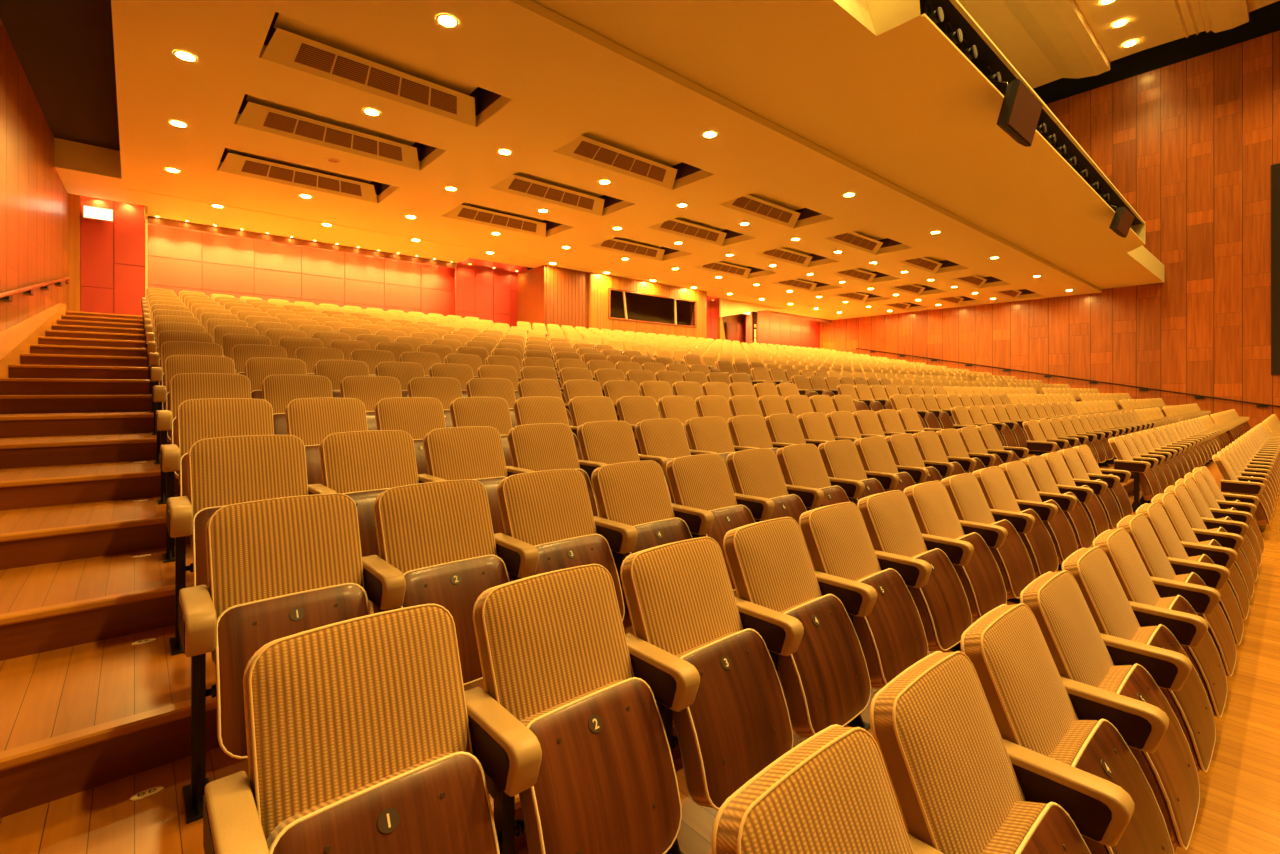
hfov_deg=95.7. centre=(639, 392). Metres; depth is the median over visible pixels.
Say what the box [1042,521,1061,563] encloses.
seat cushion
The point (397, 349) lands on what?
chair
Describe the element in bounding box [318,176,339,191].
grille
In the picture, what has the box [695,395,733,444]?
chair
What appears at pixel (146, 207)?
trim
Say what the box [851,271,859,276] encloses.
grille
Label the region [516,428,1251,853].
floor
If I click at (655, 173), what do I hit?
grille
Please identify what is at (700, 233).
grille
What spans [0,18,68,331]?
wall
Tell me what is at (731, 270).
grille
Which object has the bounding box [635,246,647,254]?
grille
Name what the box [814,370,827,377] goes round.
chair
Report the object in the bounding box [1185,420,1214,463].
chair
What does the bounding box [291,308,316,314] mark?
chair
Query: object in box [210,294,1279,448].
rows
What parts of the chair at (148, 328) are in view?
armrest, backrest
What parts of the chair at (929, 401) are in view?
backrest, seat, armrest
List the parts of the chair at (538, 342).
backrest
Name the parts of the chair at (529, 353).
backrest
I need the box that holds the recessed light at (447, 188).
[445,187,456,190]
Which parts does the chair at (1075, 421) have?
backrest, armrest, seat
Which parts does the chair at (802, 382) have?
backrest, armrest, seat, armrest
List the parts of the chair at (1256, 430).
backrest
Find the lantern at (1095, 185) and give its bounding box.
[1088,174,1098,188]
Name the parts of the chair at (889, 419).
backrest, armrest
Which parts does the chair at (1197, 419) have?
backrest, seat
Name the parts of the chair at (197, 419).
panel, post, armrest, edge trim, backrest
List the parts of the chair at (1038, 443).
backrest, post, armrest, armrest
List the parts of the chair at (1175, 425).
backrest, armrest, seat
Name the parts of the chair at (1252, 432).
backrest, armrest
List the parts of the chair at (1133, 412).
backrest, armrest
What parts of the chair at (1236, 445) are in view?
backrest, armrest, seat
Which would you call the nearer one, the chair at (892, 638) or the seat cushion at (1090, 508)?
the chair at (892, 638)
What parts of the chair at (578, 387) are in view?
backrest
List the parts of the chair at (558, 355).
backrest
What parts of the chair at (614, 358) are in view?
backrest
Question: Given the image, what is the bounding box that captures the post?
[752,312,756,342]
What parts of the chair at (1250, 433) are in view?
backrest, armrest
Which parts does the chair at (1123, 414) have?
backrest, armrest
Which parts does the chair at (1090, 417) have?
backrest, post, armrest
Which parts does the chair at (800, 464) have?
backrest, panel, armrest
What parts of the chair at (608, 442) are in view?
backrest, armrest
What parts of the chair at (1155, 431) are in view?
backrest, armrest, seat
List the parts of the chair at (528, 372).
backrest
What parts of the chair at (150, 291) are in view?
backrest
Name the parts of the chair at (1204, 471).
backrest, panel, armrest, edge trim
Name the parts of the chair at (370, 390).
backrest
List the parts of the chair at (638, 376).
backrest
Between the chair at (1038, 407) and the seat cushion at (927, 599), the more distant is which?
the chair at (1038, 407)
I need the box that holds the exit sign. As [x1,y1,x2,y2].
[83,205,112,221]
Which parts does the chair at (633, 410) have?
backrest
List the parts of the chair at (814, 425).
backrest, armrest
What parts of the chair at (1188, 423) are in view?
backrest, armrest, seat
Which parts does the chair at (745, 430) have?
backrest, armrest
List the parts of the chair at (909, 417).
backrest, armrest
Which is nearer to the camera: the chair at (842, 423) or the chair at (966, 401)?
the chair at (842, 423)
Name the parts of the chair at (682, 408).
backrest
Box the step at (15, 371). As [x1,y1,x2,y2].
[8,364,147,379]
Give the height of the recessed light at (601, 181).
0.014 m
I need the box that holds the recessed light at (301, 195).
[299,194,311,197]
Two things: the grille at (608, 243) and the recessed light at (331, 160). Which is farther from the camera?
the grille at (608, 243)
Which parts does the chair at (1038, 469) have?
backrest, panel, armrest, edge trim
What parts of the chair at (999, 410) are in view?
backrest, armrest, seat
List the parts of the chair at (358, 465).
edge trim, backrest, armrest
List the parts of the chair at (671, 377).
backrest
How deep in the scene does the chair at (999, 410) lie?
9.73 m
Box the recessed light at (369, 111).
[363,108,380,115]
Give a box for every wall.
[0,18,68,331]
[80,195,144,315]
[148,224,453,315]
[517,265,588,330]
[589,272,706,338]
[719,298,782,316]
[722,314,743,337]
[744,312,819,348]
[820,30,1279,427]
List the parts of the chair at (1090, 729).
backrest, panel, armrest, edge trim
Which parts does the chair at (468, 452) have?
backrest, edge trim, armrest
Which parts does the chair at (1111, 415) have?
backrest, armrest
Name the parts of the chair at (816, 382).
backrest, seat, armrest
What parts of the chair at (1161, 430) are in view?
backrest, armrest, seat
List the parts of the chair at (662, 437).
backrest, armrest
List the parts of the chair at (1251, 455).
backrest, armrest, seat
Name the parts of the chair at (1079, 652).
backrest, panel, armrest, edge trim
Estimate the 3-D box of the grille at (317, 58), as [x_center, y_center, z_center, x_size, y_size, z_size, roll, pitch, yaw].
[-4.672,-4.801,8.333,0.483,0.189,0.230,0,0,-41]
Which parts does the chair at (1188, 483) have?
backrest, panel, armrest, edge trim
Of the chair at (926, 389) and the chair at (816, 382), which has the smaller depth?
the chair at (816, 382)
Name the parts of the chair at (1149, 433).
backrest, armrest, seat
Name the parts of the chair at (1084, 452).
backrest, panel, armrest, edge trim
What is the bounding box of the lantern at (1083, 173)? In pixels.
[1077,162,1087,177]
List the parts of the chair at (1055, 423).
backrest, armrest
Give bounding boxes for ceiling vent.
[218,153,377,202]
[236,101,419,169]
[261,28,475,126]
[442,205,545,236]
[491,174,604,215]
[554,136,676,189]
[590,238,664,260]
[648,219,726,245]
[693,262,750,277]
[719,195,800,227]
[755,248,811,266]
[771,279,816,291]
[824,232,882,254]
[831,269,875,282]
[832,292,868,301]
[879,303,910,310]
[889,284,924,294]
[898,257,941,273]
[935,296,963,304]
[952,276,986,287]
[993,290,1021,298]
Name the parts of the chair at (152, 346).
armrest, backrest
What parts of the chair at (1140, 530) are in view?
backrest, panel, armrest, edge trim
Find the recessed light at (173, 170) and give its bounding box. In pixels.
[164,168,180,172]
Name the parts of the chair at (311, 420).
backrest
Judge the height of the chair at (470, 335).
0.885 m
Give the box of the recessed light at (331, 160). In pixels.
[326,158,340,163]
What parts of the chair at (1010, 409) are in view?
backrest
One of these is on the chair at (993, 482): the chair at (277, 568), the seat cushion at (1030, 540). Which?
the seat cushion at (1030, 540)
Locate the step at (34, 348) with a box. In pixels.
[30,344,145,356]
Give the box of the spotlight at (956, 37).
[945,19,962,43]
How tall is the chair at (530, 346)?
0.885 m
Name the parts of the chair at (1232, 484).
backrest, panel, armrest, panel, armrest, edge trim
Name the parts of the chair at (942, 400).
backrest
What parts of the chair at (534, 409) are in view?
backrest, panel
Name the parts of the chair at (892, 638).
backrest, edge trim, panel, armrest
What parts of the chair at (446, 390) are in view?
backrest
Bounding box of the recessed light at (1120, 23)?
[1112,20,1127,27]
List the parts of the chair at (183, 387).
panel, post, armrest, edge trim, backrest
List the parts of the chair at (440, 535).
backrest, edge trim, panel, post, armrest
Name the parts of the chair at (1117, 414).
backrest, armrest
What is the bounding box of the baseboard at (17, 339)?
[0,303,65,377]
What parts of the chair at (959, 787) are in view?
backrest, edge trim, panel, armrest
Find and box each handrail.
[0,277,68,301]
[856,348,1279,407]
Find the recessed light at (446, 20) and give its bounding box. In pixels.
[436,14,458,27]
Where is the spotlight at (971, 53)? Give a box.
[960,35,977,59]
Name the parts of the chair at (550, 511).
backrest, edge trim, panel, armrest, post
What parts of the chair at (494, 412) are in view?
backrest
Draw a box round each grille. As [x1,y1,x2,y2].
[241,160,269,176]
[263,112,296,133]
[268,166,293,181]
[294,43,334,72]
[294,171,316,186]
[295,120,324,140]
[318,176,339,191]
[324,128,351,147]
[332,56,368,84]
[341,181,361,195]
[352,135,376,154]
[367,67,399,94]
[379,142,401,160]
[400,78,428,104]
[430,88,456,114]
[458,208,477,219]
[474,211,493,222]
[491,215,507,225]
[507,218,522,228]
[508,179,530,192]
[522,221,536,232]
[527,183,547,196]
[544,188,563,201]
[562,192,578,205]
[574,141,599,158]
[578,196,593,209]
[593,147,617,164]
[601,240,615,247]
[612,154,634,170]
[612,242,626,250]
[624,244,637,252]
[630,159,650,176]
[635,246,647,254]
[646,248,657,256]
[647,165,665,181]
[660,220,676,229]
[672,223,687,232]
[684,226,698,235]
[695,229,708,238]
[702,263,714,268]
[706,231,718,241]
[711,263,722,270]
[719,265,730,271]
[728,267,737,273]
[732,197,750,207]
[736,268,744,274]
[744,200,761,211]
[756,204,771,215]
[763,249,776,255]
[767,207,782,219]
[772,249,784,257]
[778,211,792,222]
[780,252,791,259]
[785,280,794,284]
[788,254,799,261]
[791,281,800,286]
[796,256,806,263]
[798,282,806,287]
[804,283,812,288]
[834,233,848,240]
[842,234,855,242]
[844,270,854,275]
[850,236,862,245]
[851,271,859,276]
[856,272,865,278]
[858,239,869,247]
[863,274,870,279]
[865,241,876,250]
[911,258,921,264]
[917,259,926,266]
[923,261,931,268]
[928,263,937,269]
[966,277,974,282]
[1008,82,1041,143]
[1117,208,1133,236]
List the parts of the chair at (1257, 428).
backrest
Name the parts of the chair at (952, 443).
backrest, panel, armrest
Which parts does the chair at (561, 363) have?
backrest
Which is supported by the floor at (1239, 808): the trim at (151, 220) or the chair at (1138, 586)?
the chair at (1138, 586)
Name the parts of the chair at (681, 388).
backrest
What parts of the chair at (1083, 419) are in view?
backrest, armrest, post, seat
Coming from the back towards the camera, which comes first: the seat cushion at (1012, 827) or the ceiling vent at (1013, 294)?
the ceiling vent at (1013, 294)
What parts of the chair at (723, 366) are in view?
backrest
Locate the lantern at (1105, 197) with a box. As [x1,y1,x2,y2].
[1099,187,1109,200]
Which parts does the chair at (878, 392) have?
backrest, seat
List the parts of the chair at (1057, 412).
backrest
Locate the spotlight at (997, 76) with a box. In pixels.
[985,63,1000,84]
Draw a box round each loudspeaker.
[991,79,1042,146]
[1109,205,1133,237]
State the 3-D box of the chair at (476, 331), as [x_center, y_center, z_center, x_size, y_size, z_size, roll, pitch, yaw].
[-3.548,-0.945,12.417,0.561,0.885,0.456,0,0,-41]
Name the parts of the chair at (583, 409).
backrest, armrest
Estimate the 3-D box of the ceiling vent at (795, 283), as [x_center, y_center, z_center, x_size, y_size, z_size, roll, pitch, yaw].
[6.932,-4.800,25.702,3.180,0.300,0.380,0,0,-41]
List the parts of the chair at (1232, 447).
backrest, armrest, seat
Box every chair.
[141,288,173,304]
[142,290,176,328]
[142,293,178,312]
[143,296,181,340]
[143,300,185,347]
[144,304,188,356]
[145,309,193,366]
[146,315,198,379]
[147,322,204,394]
[148,330,223,412]
[150,341,235,434]
[152,355,234,463]
[155,373,250,504]
[160,398,273,562]
[167,435,335,654]
[178,493,405,823]
[179,291,204,298]
[181,293,208,302]
[184,296,213,306]
[187,300,218,311]
[191,303,224,316]
[195,308,230,323]
[200,313,238,332]
[203,604,541,853]
[206,318,247,336]
[213,325,258,345]
[214,296,240,302]
[219,299,246,306]
[221,334,270,358]
[224,303,253,310]
[230,306,260,315]
[231,344,286,375]
[237,311,269,320]
[244,357,306,398]
[245,299,269,304]
[245,316,280,327]
[251,302,276,307]
[254,322,292,335]
[258,305,285,312]
[261,374,332,434]
[265,329,306,345]
[266,309,295,316]
[275,314,306,322]
[278,337,323,358]
[282,305,306,310]
[285,397,367,484]
[286,319,318,329]
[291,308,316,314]
[294,347,343,374]
[298,325,333,337]
[300,312,327,319]
[311,316,340,325]
[312,331,350,347]
[314,360,368,397]
[319,430,446,556]
[321,311,344,316]
[324,321,354,331]
[329,340,370,359]
[332,314,357,321]
[338,327,370,339]
[340,376,401,429]
[345,319,371,327]
[350,313,371,319]
[350,349,394,375]
[355,334,390,349]
[359,324,387,333]
[362,317,385,324]
[373,479,538,684]
[375,330,406,341]
[375,342,413,361]
[375,362,424,396]
[375,397,445,473]
[376,321,401,329]
[390,319,412,326]
[392,326,418,336]
[395,336,427,351]
[399,352,440,376]
[405,324,429,331]
[407,377,462,427]
[410,332,438,343]
[416,321,437,328]
[417,344,452,362]
[422,329,447,338]
[423,426,533,533]
[429,363,473,396]
[431,339,461,353]
[432,326,455,333]
[442,334,468,345]
[444,354,481,377]
[450,397,512,465]
[451,331,474,340]
[456,346,488,364]
[458,328,479,335]
[465,341,493,355]
[466,378,516,427]
[472,336,497,348]
[473,564,699,853]
[477,365,519,399]
[478,332,500,342]
[483,329,503,338]
[485,355,520,381]
[491,348,522,368]
[496,343,523,359]
[497,469,637,620]
[500,338,524,352]
[503,334,525,346]
[507,423,607,516]
[513,396,582,459]
[517,379,572,425]
[520,366,566,403]
[522,357,561,387]
[523,350,557,375]
[525,344,555,366]
[526,336,551,353]
[526,340,553,359]
[549,338,568,348]
[550,341,571,351]
[551,346,574,358]
[553,352,587,368]
[556,359,594,379]
[559,368,605,396]
[563,379,618,415]
[568,396,636,438]
[573,343,592,352]
[577,348,598,359]
[577,421,668,473]
[581,353,615,368]
[587,360,626,379]
[591,460,713,561]
[594,344,613,353]
[594,369,641,395]
[600,349,620,360]
[603,380,659,420]
[607,354,641,369]
[615,361,655,380]
[616,396,684,453]
[620,537,803,810]
[622,350,641,360]
[626,370,672,391]
[631,356,652,368]
[635,418,718,503]
[639,381,672,417]
[641,362,665,377]
[653,357,673,370]
[655,371,681,395]
[658,396,697,448]
[666,363,688,380]
[666,454,774,590]
[672,381,703,416]
[682,372,706,394]
[683,354,712,371]
[685,416,756,492]
[689,364,709,381]
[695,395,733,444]
[702,382,732,416]
[706,372,731,396]
[711,724,943,853]
[715,360,745,375]
[723,517,876,737]
[726,448,823,523]
[727,415,795,453]
[728,395,764,420]
[729,373,751,383]
[729,382,756,397]
[732,361,753,379]
[748,362,764,370]
[751,367,783,385]
[753,383,778,399]
[758,395,797,416]
[765,413,828,447]
[768,368,791,382]
[776,383,799,398]
[776,444,864,509]
[784,369,799,380]
[785,395,813,415]
[791,375,825,397]
[797,412,857,442]
[799,369,814,376]
[799,502,931,687]
[808,376,838,396]
[809,395,835,414]
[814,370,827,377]
[818,440,898,504]
[824,376,840,388]
[826,411,884,438]
[831,395,856,412]
[837,384,873,410]
[839,377,854,385]
[852,410,901,436]
[853,377,867,384]
[853,384,888,411]
[854,436,928,491]
[857,490,973,651]
[866,378,879,385]
[869,385,892,408]
[869,651,1134,853]
[876,409,921,434]
[878,378,891,385]
[883,385,898,398]
[885,433,953,483]
[889,394,928,427]
[896,385,911,395]
[897,408,942,431]
[903,481,1007,621]
[906,394,942,428]
[909,385,923,394]
[912,431,975,478]
[920,394,952,428]
[921,385,935,394]
[932,386,945,394]
[933,394,955,424]
[936,429,995,472]
[941,473,1034,603]
[946,394,962,407]
[951,406,992,429]
[957,427,1012,467]
[958,394,973,406]
[961,603,1173,853]
[966,406,1005,445]
[969,394,983,406]
[973,466,1057,578]
[976,425,1028,462]
[980,394,993,405]
[980,405,1016,446]
[989,394,1002,404]
[992,405,1026,447]
[999,394,1010,404]
[999,461,1077,570]
[1003,404,1035,454]
[1014,404,1044,419]
[1020,570,1199,849]
[1021,456,1094,549]
[1022,420,1068,455]
[1023,403,1050,418]
[1033,403,1060,417]
[1036,419,1078,449]
[1040,452,1108,545]
[1042,403,1070,416]
[1048,418,1087,447]
[1049,402,1076,415]
[1057,402,1079,415]
[1057,448,1121,528]
[1058,417,1097,462]
[1062,546,1215,772]
[1065,402,1087,414]
[1068,416,1105,467]
[1073,445,1132,518]
[1077,415,1112,466]
[1085,414,1118,463]
[1093,413,1125,459]
[1093,528,1227,717]
[1101,413,1131,435]
[1107,412,1136,434]
[1108,437,1159,511]
[1113,411,1142,432]
[1117,513,1235,676]
[1119,411,1146,431]
[1119,434,1166,500]
[1125,410,1151,430]
[1128,433,1173,486]
[1129,410,1155,428]
[1135,431,1178,484]
[1136,502,1243,644]
[1143,429,1183,478]
[1150,428,1188,475]
[1151,492,1248,619]
[1155,426,1193,472]
[1162,425,1197,467]
[1164,484,1253,598]
[1167,424,1201,467]
[1172,423,1204,464]
[1175,477,1257,581]
[1177,422,1208,466]
[1181,421,1211,465]
[1184,471,1260,566]
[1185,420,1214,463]
[1189,418,1219,459]
[1189,419,1216,461]
[1192,466,1263,553]
[1195,418,1221,450]
[1212,453,1270,531]
[1217,450,1272,516]
[1221,447,1274,510]
[1225,445,1275,504]
[1229,442,1277,498]
[1232,440,1278,494]
[1235,438,1279,489]
[1238,437,1279,485]
[1241,435,1279,477]
[1243,433,1279,471]
[1245,432,1279,466]
[1247,431,1279,461]
[1249,429,1279,457]
[1251,428,1279,454]
[1252,427,1279,441]
[1254,426,1279,439]
[1255,425,1279,438]
[1259,424,1279,436]
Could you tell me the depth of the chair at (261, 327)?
8.47 m
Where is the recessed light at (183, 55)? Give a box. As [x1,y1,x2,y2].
[173,50,197,61]
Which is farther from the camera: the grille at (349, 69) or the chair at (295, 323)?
the chair at (295, 323)
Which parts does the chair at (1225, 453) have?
backrest, panel, armrest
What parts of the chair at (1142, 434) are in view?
backrest, armrest, seat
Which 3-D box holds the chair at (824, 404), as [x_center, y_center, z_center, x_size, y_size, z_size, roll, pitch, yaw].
[2.632,0.479,7.880,0.561,0.885,0.456,0,0,-41]
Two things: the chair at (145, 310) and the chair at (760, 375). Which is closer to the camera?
the chair at (145, 310)
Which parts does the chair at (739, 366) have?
backrest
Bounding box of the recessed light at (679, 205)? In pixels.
[677,203,687,206]
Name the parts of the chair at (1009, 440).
backrest, seat, armrest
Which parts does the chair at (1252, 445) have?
backrest, armrest, seat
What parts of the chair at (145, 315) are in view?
armrest, backrest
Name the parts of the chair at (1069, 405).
backrest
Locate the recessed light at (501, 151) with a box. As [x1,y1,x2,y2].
[498,149,511,154]
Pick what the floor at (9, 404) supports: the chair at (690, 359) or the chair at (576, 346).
the chair at (690, 359)
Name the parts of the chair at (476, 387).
backrest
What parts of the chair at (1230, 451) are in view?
backrest, armrest, seat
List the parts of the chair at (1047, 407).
backrest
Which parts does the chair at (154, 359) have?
post, armrest, backrest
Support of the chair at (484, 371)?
on the floor at (43, 486)
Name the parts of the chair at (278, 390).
backrest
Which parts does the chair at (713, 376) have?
backrest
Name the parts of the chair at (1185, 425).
backrest, armrest, seat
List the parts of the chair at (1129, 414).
backrest, armrest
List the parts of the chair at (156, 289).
backrest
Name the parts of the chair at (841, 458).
backrest, panel, armrest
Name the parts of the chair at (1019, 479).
backrest, panel, armrest, edge trim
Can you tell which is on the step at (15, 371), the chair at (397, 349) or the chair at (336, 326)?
the chair at (336, 326)
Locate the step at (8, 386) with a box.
[0,378,149,394]
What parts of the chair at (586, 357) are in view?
backrest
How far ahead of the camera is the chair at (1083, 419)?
9.78 m
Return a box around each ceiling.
[54,0,1101,319]
[532,0,1164,288]
[958,0,1278,88]
[1033,0,1279,103]
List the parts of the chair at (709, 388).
backrest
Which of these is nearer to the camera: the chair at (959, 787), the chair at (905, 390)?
the chair at (959, 787)
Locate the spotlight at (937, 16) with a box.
[925,0,943,23]
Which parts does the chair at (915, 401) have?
backrest, seat, armrest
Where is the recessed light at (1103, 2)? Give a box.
[1100,0,1114,4]
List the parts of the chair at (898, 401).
backrest, seat, armrest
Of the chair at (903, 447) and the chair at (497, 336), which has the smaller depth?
the chair at (903, 447)
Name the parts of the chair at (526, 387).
backrest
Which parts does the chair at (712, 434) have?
backrest, armrest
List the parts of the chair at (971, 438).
backrest, panel, armrest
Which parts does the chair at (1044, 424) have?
backrest, armrest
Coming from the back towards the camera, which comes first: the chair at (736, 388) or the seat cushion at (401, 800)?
the chair at (736, 388)
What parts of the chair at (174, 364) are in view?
post, armrest, backrest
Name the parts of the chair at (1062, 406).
backrest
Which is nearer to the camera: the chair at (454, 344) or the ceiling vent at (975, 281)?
the chair at (454, 344)
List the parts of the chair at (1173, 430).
backrest, armrest, seat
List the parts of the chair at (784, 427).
backrest, panel, armrest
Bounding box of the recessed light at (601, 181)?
[599,180,610,183]
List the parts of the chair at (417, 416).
backrest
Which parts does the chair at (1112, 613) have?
backrest, panel, armrest, edge trim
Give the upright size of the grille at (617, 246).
0.189 m
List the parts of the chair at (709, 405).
backrest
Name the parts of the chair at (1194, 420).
backrest, seat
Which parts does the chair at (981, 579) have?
backrest, panel, edge trim, armrest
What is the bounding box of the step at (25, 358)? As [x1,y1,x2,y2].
[20,353,146,366]
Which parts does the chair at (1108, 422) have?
backrest, armrest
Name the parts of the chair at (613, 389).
backrest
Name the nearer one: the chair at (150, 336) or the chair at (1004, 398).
the chair at (150, 336)
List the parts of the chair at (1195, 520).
backrest, panel, armrest, edge trim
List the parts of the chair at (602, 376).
backrest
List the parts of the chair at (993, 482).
backrest, panel, armrest, edge trim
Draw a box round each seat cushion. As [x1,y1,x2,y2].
[215,651,218,741]
[266,752,452,848]
[519,679,625,853]
[622,553,629,561]
[635,439,640,453]
[673,631,738,807]
[778,596,820,737]
[853,570,884,687]
[910,550,940,650]
[953,534,979,621]
[981,801,1045,853]
[989,522,1014,598]
[1018,511,1038,578]
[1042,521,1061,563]
[1048,720,1106,853]
[1063,511,1080,549]
[1080,502,1096,537]
[1096,495,1111,528]
[1097,665,1178,846]
[1131,626,1199,770]
[1155,596,1215,715]
[1173,574,1225,673]
[1187,555,1226,618]
[1199,540,1242,618]
[1241,494,1267,525]
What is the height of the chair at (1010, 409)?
0.885 m
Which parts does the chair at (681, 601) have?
hinge rod, backrest, edge trim, panel, armrest, post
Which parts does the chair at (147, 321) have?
armrest, backrest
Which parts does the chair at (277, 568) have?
post, panel, armrest, hinge rod, backrest, edge trim, panel, post, armrest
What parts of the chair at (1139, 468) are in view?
backrest, armrest, post, post, armrest, seat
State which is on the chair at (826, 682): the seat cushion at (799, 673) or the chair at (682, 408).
the seat cushion at (799, 673)
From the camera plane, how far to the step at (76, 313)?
12.87 m
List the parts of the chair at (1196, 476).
backrest, panel, armrest, edge trim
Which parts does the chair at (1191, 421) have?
backrest, seat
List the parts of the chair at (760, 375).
armrest, backrest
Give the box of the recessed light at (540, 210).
[538,209,547,212]
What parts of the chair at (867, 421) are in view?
backrest, armrest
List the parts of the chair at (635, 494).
backrest, edge trim, panel, armrest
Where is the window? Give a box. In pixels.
[608,288,696,327]
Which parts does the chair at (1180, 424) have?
backrest, armrest, seat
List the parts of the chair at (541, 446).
backrest, panel, edge trim, armrest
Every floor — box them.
[0,395,150,413]
[0,412,153,437]
[0,423,1214,853]
[0,433,170,468]
[0,454,1035,817]
[0,460,179,510]
[0,495,190,569]
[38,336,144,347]
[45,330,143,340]
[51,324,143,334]
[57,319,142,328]
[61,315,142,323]
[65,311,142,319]
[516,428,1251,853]
[1173,489,1279,853]
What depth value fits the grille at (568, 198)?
14.41 m
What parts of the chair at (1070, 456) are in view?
backrest, panel, armrest, edge trim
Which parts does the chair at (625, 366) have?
backrest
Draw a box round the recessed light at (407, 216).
[405,215,415,218]
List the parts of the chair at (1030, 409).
backrest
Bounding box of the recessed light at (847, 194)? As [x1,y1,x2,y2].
[843,193,854,196]
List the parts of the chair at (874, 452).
backrest, panel, armrest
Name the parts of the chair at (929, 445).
backrest, panel, armrest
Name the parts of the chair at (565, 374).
backrest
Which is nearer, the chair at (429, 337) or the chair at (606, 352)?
the chair at (429, 337)
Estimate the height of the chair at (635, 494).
0.885 m
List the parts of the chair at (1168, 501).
backrest, panel, armrest, edge trim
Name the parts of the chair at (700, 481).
backrest, edge trim, panel, armrest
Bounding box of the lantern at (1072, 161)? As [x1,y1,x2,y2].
[1065,149,1076,164]
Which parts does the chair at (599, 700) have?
hinge rod, backrest, edge trim, panel, armrest, post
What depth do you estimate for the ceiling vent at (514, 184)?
14.04 m
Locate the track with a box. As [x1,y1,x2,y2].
[920,0,1144,246]
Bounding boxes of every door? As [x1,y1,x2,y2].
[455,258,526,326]
[707,296,718,339]
[726,322,743,344]
[1271,163,1279,374]
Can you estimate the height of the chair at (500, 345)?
0.885 m
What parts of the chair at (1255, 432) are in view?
backrest, armrest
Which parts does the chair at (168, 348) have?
post, armrest, backrest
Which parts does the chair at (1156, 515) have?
backrest, panel, armrest, edge trim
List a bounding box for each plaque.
[130,786,163,800]
[131,638,155,644]
[132,554,150,557]
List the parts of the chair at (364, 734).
panel, armrest, backrest, edge trim, panel, post, armrest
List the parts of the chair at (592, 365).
backrest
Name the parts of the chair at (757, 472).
backrest, edge trim, panel, armrest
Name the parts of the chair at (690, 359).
backrest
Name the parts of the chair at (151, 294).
backrest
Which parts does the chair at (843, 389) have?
backrest, seat, armrest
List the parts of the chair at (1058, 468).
backrest, panel, armrest, edge trim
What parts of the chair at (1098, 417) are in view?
backrest, armrest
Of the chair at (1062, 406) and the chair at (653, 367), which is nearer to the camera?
the chair at (653, 367)
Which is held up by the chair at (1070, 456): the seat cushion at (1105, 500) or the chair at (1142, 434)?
the seat cushion at (1105, 500)
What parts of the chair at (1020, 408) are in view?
backrest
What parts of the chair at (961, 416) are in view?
backrest, armrest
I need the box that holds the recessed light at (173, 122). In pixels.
[168,120,187,127]
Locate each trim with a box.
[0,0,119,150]
[69,194,79,311]
[123,188,866,316]
[144,206,147,297]
[148,216,455,267]
[717,317,725,341]
[758,310,831,322]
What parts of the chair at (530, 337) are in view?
backrest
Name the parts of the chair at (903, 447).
backrest, panel, armrest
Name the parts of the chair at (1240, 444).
backrest, armrest, seat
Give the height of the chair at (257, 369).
0.885 m
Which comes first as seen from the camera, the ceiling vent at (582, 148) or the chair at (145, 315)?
the chair at (145, 315)
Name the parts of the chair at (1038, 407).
backrest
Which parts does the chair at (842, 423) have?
backrest, armrest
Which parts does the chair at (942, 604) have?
backrest, edge trim, panel, armrest, post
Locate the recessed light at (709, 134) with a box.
[702,131,716,137]
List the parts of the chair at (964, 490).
backrest, panel, armrest, edge trim, post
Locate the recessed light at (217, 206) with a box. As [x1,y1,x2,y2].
[211,204,223,207]
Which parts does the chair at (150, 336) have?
armrest, backrest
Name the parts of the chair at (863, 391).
backrest, seat, armrest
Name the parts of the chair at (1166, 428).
backrest, armrest, seat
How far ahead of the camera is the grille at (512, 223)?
16.52 m
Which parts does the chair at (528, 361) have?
backrest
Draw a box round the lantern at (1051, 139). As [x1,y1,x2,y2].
[1043,131,1055,143]
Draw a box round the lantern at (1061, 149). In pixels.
[1054,137,1065,154]
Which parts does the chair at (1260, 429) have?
backrest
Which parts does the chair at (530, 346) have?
backrest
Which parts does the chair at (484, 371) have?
backrest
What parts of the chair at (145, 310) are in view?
armrest, backrest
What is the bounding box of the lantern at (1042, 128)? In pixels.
[1036,123,1046,133]
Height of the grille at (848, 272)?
0.189 m
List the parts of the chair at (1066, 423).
backrest, armrest, seat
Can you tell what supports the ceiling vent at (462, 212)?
in the ceiling at (539, 80)
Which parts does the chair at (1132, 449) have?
backrest, armrest, seat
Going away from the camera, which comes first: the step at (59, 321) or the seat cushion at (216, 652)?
the seat cushion at (216, 652)
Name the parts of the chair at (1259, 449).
backrest, armrest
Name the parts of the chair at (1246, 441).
backrest, armrest, seat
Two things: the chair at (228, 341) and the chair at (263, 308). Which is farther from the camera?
the chair at (263, 308)
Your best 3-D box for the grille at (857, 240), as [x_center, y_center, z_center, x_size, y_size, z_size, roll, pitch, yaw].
[6.901,-4.801,18.430,0.464,0.189,0.230,0,0,-41]
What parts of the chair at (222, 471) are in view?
post, armrest, panel, hinge rod, edge trim, backrest, armrest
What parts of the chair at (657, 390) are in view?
backrest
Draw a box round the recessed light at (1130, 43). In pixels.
[1122,40,1137,47]
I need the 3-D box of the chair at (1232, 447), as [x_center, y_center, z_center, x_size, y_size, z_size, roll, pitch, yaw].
[8.104,1.157,7.689,0.561,0.885,0.456,0,0,-41]
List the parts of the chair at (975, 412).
backrest, armrest, seat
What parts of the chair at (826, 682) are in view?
backrest, edge trim, panel, armrest, post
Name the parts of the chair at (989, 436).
backrest, panel, armrest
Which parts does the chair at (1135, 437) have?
backrest, armrest, seat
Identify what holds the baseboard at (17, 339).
attached to the wall at (34, 200)
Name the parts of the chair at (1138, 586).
backrest, panel, armrest, edge trim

